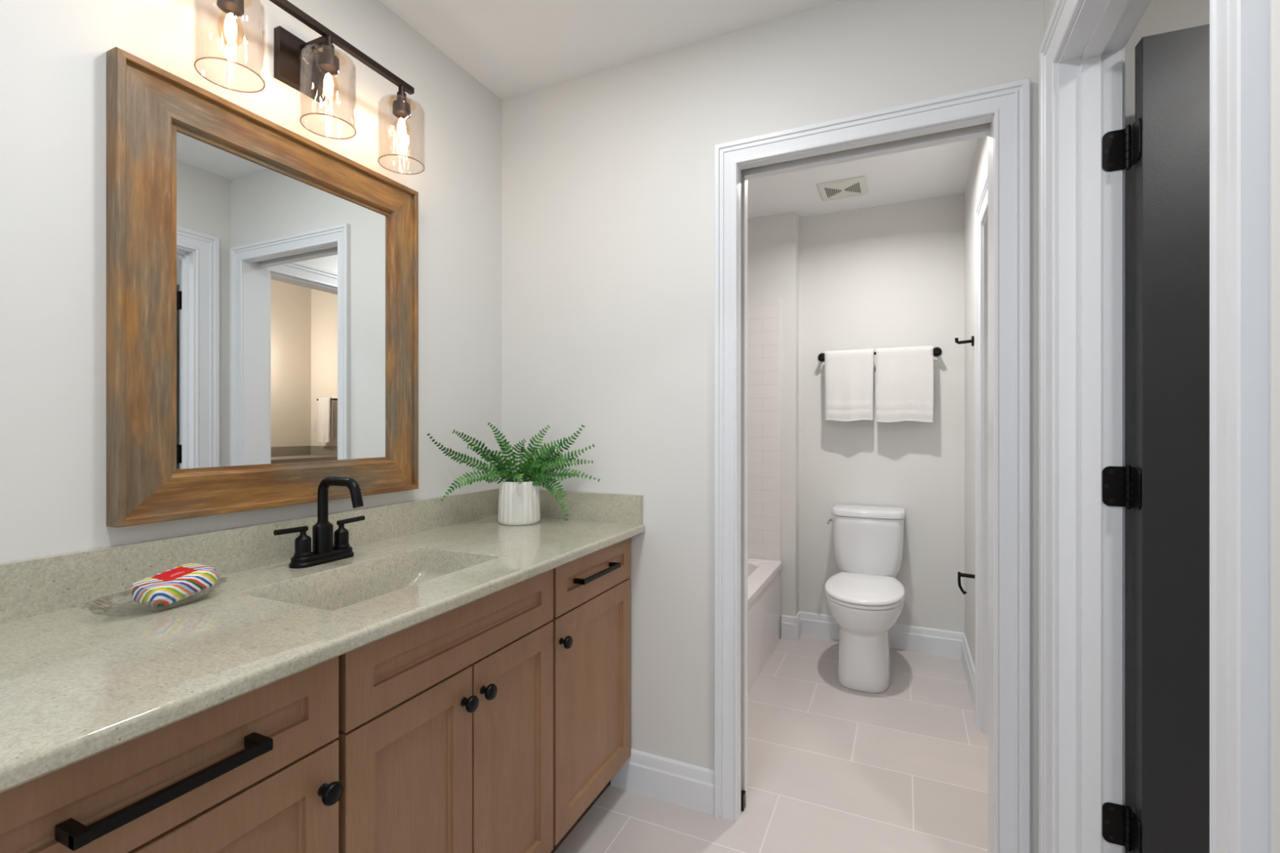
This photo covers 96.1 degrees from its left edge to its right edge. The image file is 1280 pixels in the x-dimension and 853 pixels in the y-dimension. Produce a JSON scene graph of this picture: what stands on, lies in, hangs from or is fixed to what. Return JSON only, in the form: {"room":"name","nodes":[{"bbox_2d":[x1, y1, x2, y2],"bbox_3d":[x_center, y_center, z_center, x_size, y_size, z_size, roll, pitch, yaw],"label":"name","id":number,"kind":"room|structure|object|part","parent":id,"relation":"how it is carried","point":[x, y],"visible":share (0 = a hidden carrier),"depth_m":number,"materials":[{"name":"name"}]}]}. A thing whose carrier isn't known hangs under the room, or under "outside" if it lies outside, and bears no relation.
{"room":"bathroom","nodes":[
{"label":"bathroom","id":0,"kind":"room"},
{"bbox_2d":[0,0,502,563],"bbox_3d":[-0.887,-0.005,1.554,0.120,2.480,5.180,0,0,25],"label":"wall","id":1,"kind":"structure","parent":0,"point":[53,52],"depth_m":1.18,"materials":[{"name":"white paint"}]},
{"bbox_2d":[0,488,499,623],"bbox_3d":[-0.878,0.281,1.406,0.019,0.098,1.718,0,0,25],"label":"backsplash","id":2,"kind":"structure","parent":1,"relation":"attached to","point":[36,586],"depth_m":1.22,"materials":[{"name":"stone"}]},
{"bbox_2d":[106,46,418,527],"bbox_3d":[-0.854,-0.265,1.438,0.038,0.913,0.747,0,0,25],"label":"wall mirror","id":3,"kind":"object","parent":1,"relation":"attached to","point":[262,279],"visible":1,"depth_m":1.31,"materials":[{"name":"brown wood"}]},
{"bbox_3d":[-0.854,-0.670,1.438,0.038,0.102,0.747,0,0,25],"label":"frame rail","id":4,"kind":"part","parent":3,"relation":"part of","materials":[{"name":"brown wood"}]},
{"bbox_3d":[-0.854,0.141,1.438,0.038,0.102,0.747,0,0,25],"label":"frame rail","id":5,"kind":"part","parent":3,"relation":"part of","materials":[{"name":"brown wood"}]},
{"bbox_3d":[-0.865,-0.265,1.443,0.010,0.733,0.567,0,0,25],"label":"glass","id":6,"kind":"part","parent":3,"relation":"part of","materials":[{"name":"white mirror"}]},
{"bbox_2d":[216,0,413,135],"bbox_3d":[-0.787,-0.851,1.418,0.176,0.238,0.572,0,0,25],"label":"vanity light","id":7,"kind":"object","parent":1,"relation":"attached to","point":[299,64],"visible":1,"depth_m":1.42,"materials":[{"name":"brown metal"}]},
{"bbox_2d":[216,0,244,16],"bbox_3d":[-0.856,-0.912,1.203,0.047,0.080,0.047,0,0,-20],"label":"socket","id":8,"kind":"object","parent":7,"relation":"attached to","point":[233,7],"depth_m":1.20,"materials":[{"name":"brown metal"}]},
{"bbox_3d":[-0.808,-0.948,1.428,0.089,0.014,0.014,0,0,25],"label":"arm","id":9,"kind":"part","parent":7,"relation":"part of","materials":[{"name":"brown metal"}]},
{"bbox_2d":[317,35,339,75],"bbox_3d":[-0.762,-0.912,1.407,0.047,0.080,0.047,0,0,-20],"label":"socket","id":10,"kind":"object","parent":7,"relation":"attached to","point":[327,63],"depth_m":1.40,"materials":[{"name":"brown metal"}]},
{"bbox_2d":[392,85,410,119],"bbox_3d":[-0.668,-0.912,1.611,0.047,0.080,0.047,0,0,-20],"label":"socket","id":11,"kind":"object","parent":7,"relation":"attached to","point":[401,108],"depth_m":1.60,"materials":[{"name":"brown metal"}]},
{"bbox_2d":[497,479,540,525],"bbox_3d":[-0.415,0.258,1.977,0.145,0.144,0.143,0,0,25],"label":"pot","id":12,"kind":"object","parent":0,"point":[519,504],"depth_m":1.92,"materials":[{"name":"white ceramic"}]},
{"bbox_2d":[378,0,978,218],"bbox_3d":[1.614,-1.295,0.985,5.500,0.100,6.400,0,0,25],"label":"ceiling","id":13,"kind":"structure","parent":0,"point":[511,47],"depth_m":1.88,"materials":[{"name":"white paint"}]},
{"bbox_2d":[817,175,868,201],"bbox_3d":[1.061,-1.238,3.004,0.235,0.014,0.235,0,0,25],"label":"ceiling vent","id":14,"kind":"object","parent":13,"relation":"in","point":[857,186],"visible":1,"depth_m":2.98,"materials":[{"name":"white plastic"}]},
{"bbox_2d":[741,790,745,811],"bbox_3d":[0.031,0.210,1.998,0.676,2.050,0.035,0,0,25],"label":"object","id":15,"kind":"structure","parent":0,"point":[743,792],"depth_m":1.85,"materials":[{"name":"black metal"}]},
{"bbox_2d":[553,635,987,852],"bbox_3d":[1.614,1.285,0.985,5.500,0.100,6.400,0,0,25],"label":"floor","id":16,"kind":"structure","parent":0,"point":[833,767],"depth_m":2.02,"materials":[{"name":"tile"}]},
{"bbox_2d":[0,656,342,852],"bbox_3d":[-0.827,0.796,0.837,0.584,0.877,0.486,0,0,25],"label":"vanity cabinet","id":17,"kind":"object","parent":16,"relation":"on","point":[256,771],"visible":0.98,"depth_m":0.77,"materials":[{"name":"brown wood"}]},
{"bbox_3d":[-0.582,0.448,0.723,0.042,0.016,0.214,0,0,25],"label":"handle","id":18,"kind":"part","parent":17,"relation":"part of","materials":[{"name":"black metal"}]},
{"bbox_3d":[-0.603,0.817,0.732,0.020,0.602,0.479,0,0,25],"label":"door","id":19,"kind":"part","parent":17,"relation":"part of","materials":[{"name":"brown wood"}]},
{"bbox_3d":[-0.493,0.580,0.912,0.030,0.034,0.034,0,0,25],"label":"knob","id":20,"kind":"part","parent":17,"relation":"part of","materials":[{"name":"black metal"}]},
{"bbox_2d":[336,568,553,852],"bbox_3d":[-0.594,0.796,1.347,0.579,0.877,0.632,0,0,25],"label":"vanity cabinet","id":21,"kind":"object","parent":16,"relation":"on","point":[446,737],"visible":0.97,"depth_m":1.19,"materials":[{"name":"brown wood"}]},
{"bbox_2d":[0,488,644,793],"bbox_3d":[-0.615,0.348,1.284,0.600,0.232,1.718,0,0,25],"label":"countertop","id":22,"kind":"structure","parent":21,"relation":"on","point":[77,684],"depth_m":1.03,"materials":[{"name":"stone"}]},
{"bbox_2d":[80,576,227,617],"bbox_3d":[-0.886,0.317,1.063,0.127,0.026,0.222,0,0,25],"label":"soap dish","id":23,"kind":"object","parent":22,"relation":"on","point":[144,609],"visible":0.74,"depth_m":1.03,"materials":[{"name":"clear glass"}]},
{"bbox_2d":[130,563,217,607],"bbox_3d":[-0.865,0.294,1.071,0.081,0.057,0.113,0,0,18],"label":"soap bar","id":24,"kind":"object","parent":23,"relation":"in","point":[188,578],"visible":1,"depth_m":1.04,"materials":[{"name":"multicoloured"}]},
{"bbox_2d":[273,475,364,568],"bbox_3d":[-0.773,0.225,1.399,0.186,0.210,0.187,0,0,-25],"label":"faucet","id":25,"kind":"object","parent":22,"relation":"on","point":[324,551],"visible":1,"depth_m":1.39,"materials":[{"name":"black metal"}]},
{"bbox_3d":[-0.811,0.242,1.338,0.013,0.014,0.075,0,0,25],"label":"lever","id":26,"kind":"part","parent":25,"relation":"part of","materials":[{"name":"black metal"}]},
{"bbox_3d":[-0.799,0.277,1.363,0.038,0.062,0.038,0,0,25],"label":"handle","id":27,"kind":"part","parent":25,"relation":"part of","materials":[{"name":"black metal"}]},
{"bbox_3d":[-0.778,0.319,1.410,0.055,0.023,0.160,0,0,25],"label":"plate","id":28,"kind":"part","parent":25,"relation":"part of","materials":[{"name":"black metal"}]},
{"bbox_3d":[-0.778,0.271,1.410,0.045,0.075,0.045,0,0,25],"label":"spout","id":29,"kind":"part","parent":25,"relation":"part of","materials":[{"name":"black metal"}]},
{"bbox_3d":[-0.722,0.179,1.384,0.147,0.118,0.024,0,0,25],"label":"spout","id":30,"kind":"part","parent":25,"relation":"part of","materials":[{"name":"black metal"}]},
{"bbox_3d":[-0.756,0.277,1.456,0.038,0.062,0.038,0,0,25],"label":"handle","id":31,"kind":"part","parent":25,"relation":"part of","materials":[{"name":"black metal"}]},
{"bbox_3d":[-0.745,0.242,1.482,0.013,0.014,0.075,0,0,25],"label":"lever","id":32,"kind":"part","parent":25,"relation":"part of","materials":[{"name":"black metal"}]},
{"bbox_2d":[238,546,502,611],"bbox_3d":[-0.576,0.397,1.303,0.277,0.134,0.483,0,0,25],"label":"sink basin","id":33,"kind":"object","parent":22,"relation":"in","point":[343,587],"depth_m":1.39,"materials":[{"name":"stone"}]},
{"bbox_2d":[426,422,599,525],"bbox_3d":[-0.409,0.158,1.944,0.551,0.343,0.211,0,0,-1],"label":"potted fern","id":34,"kind":"object","parent":22,"relation":"on","point":[519,504],"visible":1,"depth_m":1.92,"materials":[{"name":"green plant"}]},
{"bbox_3d":[-0.433,0.817,1.101,0.020,0.602,0.308,0,0,25],"label":"door","id":35,"kind":"part","parent":21,"relation":"part of","materials":[{"name":"brown wood"}]},
{"bbox_3d":[-0.368,0.438,1.243,0.020,0.145,0.621,0,0,25],"label":"drawer","id":36,"kind":"part","parent":21,"relation":"part of","materials":[{"name":"brown wood"}]},
{"bbox_3d":[-0.358,0.580,1.205,0.030,0.034,0.034,0,0,25],"label":"knob","id":37,"kind":"part","parent":21,"relation":"part of","materials":[{"name":"black metal"}]},
{"bbox_3d":[-0.333,0.580,1.260,0.030,0.034,0.034,0,0,25],"label":"knob","id":38,"kind":"part","parent":21,"relation":"part of","materials":[{"name":"black metal"}]},
{"bbox_3d":[-0.302,0.817,1.385,0.020,0.602,0.308,0,0,25],"label":"door","id":39,"kind":"part","parent":21,"relation":"part of","materials":[{"name":"brown wood"}]},
{"bbox_2d":[550,537,631,852],"bbox_3d":[-0.363,0.796,1.849,0.579,0.877,0.470,0,0,25],"label":"vanity cabinet","id":40,"kind":"object","parent":16,"relation":"on","point":[592,620],"visible":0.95,"depth_m":1.71,"materials":[{"name":"brown wood"}]},
{"bbox_3d":[-0.200,0.580,1.548,0.030,0.034,0.034,0,0,25],"label":"knob","id":41,"kind":"part","parent":40,"relation":"part of","materials":[{"name":"black metal"}]},
{"bbox_3d":[-0.136,0.438,1.746,0.020,0.145,0.461,0,0,25],"label":"drawer","id":42,"kind":"part","parent":40,"relation":"part of","materials":[{"name":"brown wood"}]},
{"bbox_3d":[-0.124,0.438,1.724,0.036,0.013,0.227,0,0,25],"label":"handle","id":43,"kind":"part","parent":40,"relation":"part of","materials":[{"name":"black metal"}]},
{"bbox_2d":[747,557,782,693],"bbox_3d":[0.181,1.009,2.820,0.734,0.452,1.499,0,0,25],"label":"bathtub","id":44,"kind":"object","parent":16,"relation":"on","point":[763,575],"visible":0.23,"depth_m":2.97,"materials":[{"name":"white ceramic"}]},
{"bbox_2d":[824,504,905,693],"bbox_3d":[1.139,0.842,2.940,0.392,0.786,0.702,0,0,25],"label":"toilet","id":45,"kind":"object","parent":16,"relation":"on","point":[865,599],"visible":1,"depth_m":2.80,"materials":[{"name":"white ceramic"}]},
{"bbox_3d":[1.111,0.799,2.852,0.368,0.026,0.519,0,0,25],"label":"seat lid","id":46,"kind":"part","parent":45,"relation":"part of","materials":[{"name":"white plastic"}]},
{"bbox_3d":[1.112,0.824,2.854,0.364,0.016,0.516,0,0,25],"label":"seat","id":47,"kind":"part","parent":45,"relation":"part of","materials":[{"name":"white plastic"}]},
{"bbox_3d":[1.137,1.035,2.907,0.360,0.400,0.628,0,0,25],"label":"bowl","id":48,"kind":"part","parent":45,"relation":"part of","materials":[{"name":"white ceramic"}]},
{"bbox_3d":[1.250,0.692,3.155,0.360,0.406,0.219,0,0,25],"label":"tank","id":49,"kind":"part","parent":45,"relation":"part of","materials":[{"name":"white ceramic"}]},
{"bbox_3d":[1.249,0.468,3.152,0.370,0.037,0.225,0,0,25],"label":"tank lid","id":50,"kind":"part","parent":45,"relation":"part of","materials":[{"name":"white ceramic"}]},
{"bbox_2d":[747,211,799,637],"bbox_3d":[0.551,-0.005,3.550,0.822,2.480,0.110,0,0,25],"label":"wall","id":51,"kind":"structure","parent":0,"point":[773,241],"depth_m":3.36,"materials":[{"name":"white paint"}]},
{"bbox_2d":[747,297,780,560],"bbox_3d":[0.491,0.017,3.510,0.723,1.533,0.012,0,0,25],"label":"tiled wall","id":52,"kind":"structure","parent":51,"relation":"attached to","point":[763,315],"depth_m":3.39,"materials":[{"name":"white tile"}]},
{"bbox_2d":[781,611,800,640],"bbox_3d":[0.892,1.167,3.384,0.096,0.135,0.126,0,0,25],"label":"baseboard","id":53,"kind":"structure","parent":51,"relation":"attached to","point":[788,628],"depth_m":3.33,"materials":[{"name":"white paint"}]},
{"bbox_2d":[502,0,1209,852],"bbox_3d":[1.767,-0.265,1.198,5.000,3.000,0.115,0,0,25],"label":"wall","id":54,"kind":"structure","parent":0,"point":[608,175],"depth_m":1.90,"materials":[{"name":"white paint"}]},
{"bbox_2d":[610,748,714,816],"bbox_3d":[0.071,1.167,1.907,0.372,0.135,0.016,0,0,25],"label":"baseboard","id":55,"kind":"structure","parent":54,"relation":"attached to","point":[684,784],"depth_m":1.89,"materials":[{"name":"white paint"}]},
{"bbox_2d":[714,77,1030,852],"bbox_3d":[0.644,0.172,1.704,0.838,2.126,0.138,0,0,25],"label":"door frame","id":56,"kind":"structure","parent":54,"relation":"attached to","point":[1009,103],"depth_m":1.56,"materials":[{"name":"white paint"}]},
{"bbox_2d":[799,193,964,632],"bbox_3d":[0.987,-0.005,3.471,1.920,2.480,0.110,0,0,25],"label":"wall","id":57,"kind":"structure","parent":0,"point":[890,275],"depth_m":3.21,"materials":[{"name":"white paint"}]},
{"bbox_2d":[817,346,942,361],"bbox_3d":[1.323,-0.405,3.209,0.646,0.050,0.084,0,0,25],"label":"towel bar","id":58,"kind":"object","parent":57,"relation":"attached to","point":[937,351],"visible":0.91,"depth_m":3.12,"materials":[{"name":"black metal"}]},
{"bbox_3d":[1.052,-0.405,3.334,0.050,0.050,0.084,0,0,25],"label":"post","id":59,"kind":"part","parent":58,"relation":"part of","materials":[{"name":"black metal"}]},
{"bbox_2d":[824,348,874,421],"bbox_3d":[1.175,-0.231,3.234,0.259,0.403,0.084,0,0,25],"label":"hand towel","id":60,"kind":"object","parent":58,"relation":"hanging from","point":[848,374],"visible":1,"depth_m":3.21,"materials":[{"name":"white fabric"}]},
{"bbox_2d":[875,345,933,422],"bbox_3d":[1.431,-0.228,3.116,0.282,0.409,0.084,0,0,25],"label":"hand towel","id":61,"kind":"object","parent":58,"relation":"hanging from","point":[904,375],"visible":1,"depth_m":3.10,"materials":[{"name":"white fabric"}]},
{"bbox_3d":[1.593,-0.405,3.084,0.050,0.050,0.084,0,0,25],"label":"post","id":62,"kind":"part","parent":58,"relation":"part of","materials":[{"name":"black metal"}]},
{"bbox_2d":[800,611,963,658],"bbox_3d":[1.336,1.167,3.240,0.863,0.135,0.016,0,0,25],"label":"baseboard","id":63,"kind":"structure","parent":57,"relation":"attached to","point":[901,637],"depth_m":3.17,"materials":[{"name":"white paint"}]},
{"bbox_2d":[964,0,1279,852],"bbox_3d":[0.951,-0.265,1.197,0.148,3.000,6.070,0,0,25],"label":"wall","id":64,"kind":"structure","parent":0,"point":[1048,5],"depth_m":0.56,"materials":[{"name":"white paint"}]},
{"bbox_2d":[954,335,973,346],"bbox_3d":[1.506,-0.395,2.672,0.077,0.048,0.048,0,0,25],"label":"robe hook","id":65,"kind":"object","parent":64,"relation":"attached to","point":[971,341],"visible":1,"depth_m":2.66,"materials":[{"name":"black metal"}]},
{"bbox_3d":[1.537,-0.395,2.658,0.009,0.048,0.048,0,0,25],"label":"plate","id":66,"kind":"part","parent":65,"relation":"part of","materials":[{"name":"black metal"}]},
{"bbox_2d":[957,571,974,594],"bbox_3d":[1.395,0.661,2.437,0.084,0.100,0.053,0,0,25],"label":"paper holder","id":67,"kind":"object","parent":64,"relation":"attached to","point":[960,575],"visible":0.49,"depth_m":2.44,"materials":[{"name":"black metal"}]},
{"bbox_3d":[1.368,0.666,2.440,0.013,0.090,0.042,0,0,-17],"label":"roll rod","id":68,"kind":"part","parent":67,"relation":"part of","materials":[{"name":"black metal"}]},
{"bbox_3d":[1.395,0.633,2.439,0.075,0.020,0.017,0,0,25],"label":"arm","id":69,"kind":"part","parent":67,"relation":"part of","materials":[{"name":"black metal"}]},
{"bbox_2d":[961,632,974,711],"bbox_3d":[1.570,1.167,2.737,0.016,0.135,0.734,0,0,25],"label":"baseboard","id":70,"kind":"structure","parent":64,"relation":"attached to","point":[966,660],"depth_m":2.75,"materials":[{"name":"white paint"}]},
{"bbox_2d":[974,172,987,734],"bbox_3d":[1.274,0.163,1.962,0.138,2.144,0.922,0,0,25],"label":"door frame","id":71,"kind":"structure","parent":64,"relation":"attached to","point":[981,209],"depth_m":2.32,"materials":[{"name":"white paint"}]},
{"bbox_2d":[1038,0,1268,852],"bbox_3d":[0.860,0.151,0.967,0.151,2.167,0.941,0,0,25],"label":"door frame","id":72,"kind":"structure","parent":64,"relation":"attached to","point":[1239,28],"depth_m":1.28,"materials":[{"name":"white paint"}]},
{"bbox_2d":[1102,24,1209,852],"bbox_3d":[1.389,0.200,1.108,0.791,2.046,0.060,0,0,23],"label":"door","id":73,"kind":"structure","parent":64,"relation":"in","point":[1170,138],"depth_m":1.20,"materials":[{"name":"grey paint"}]}
]}

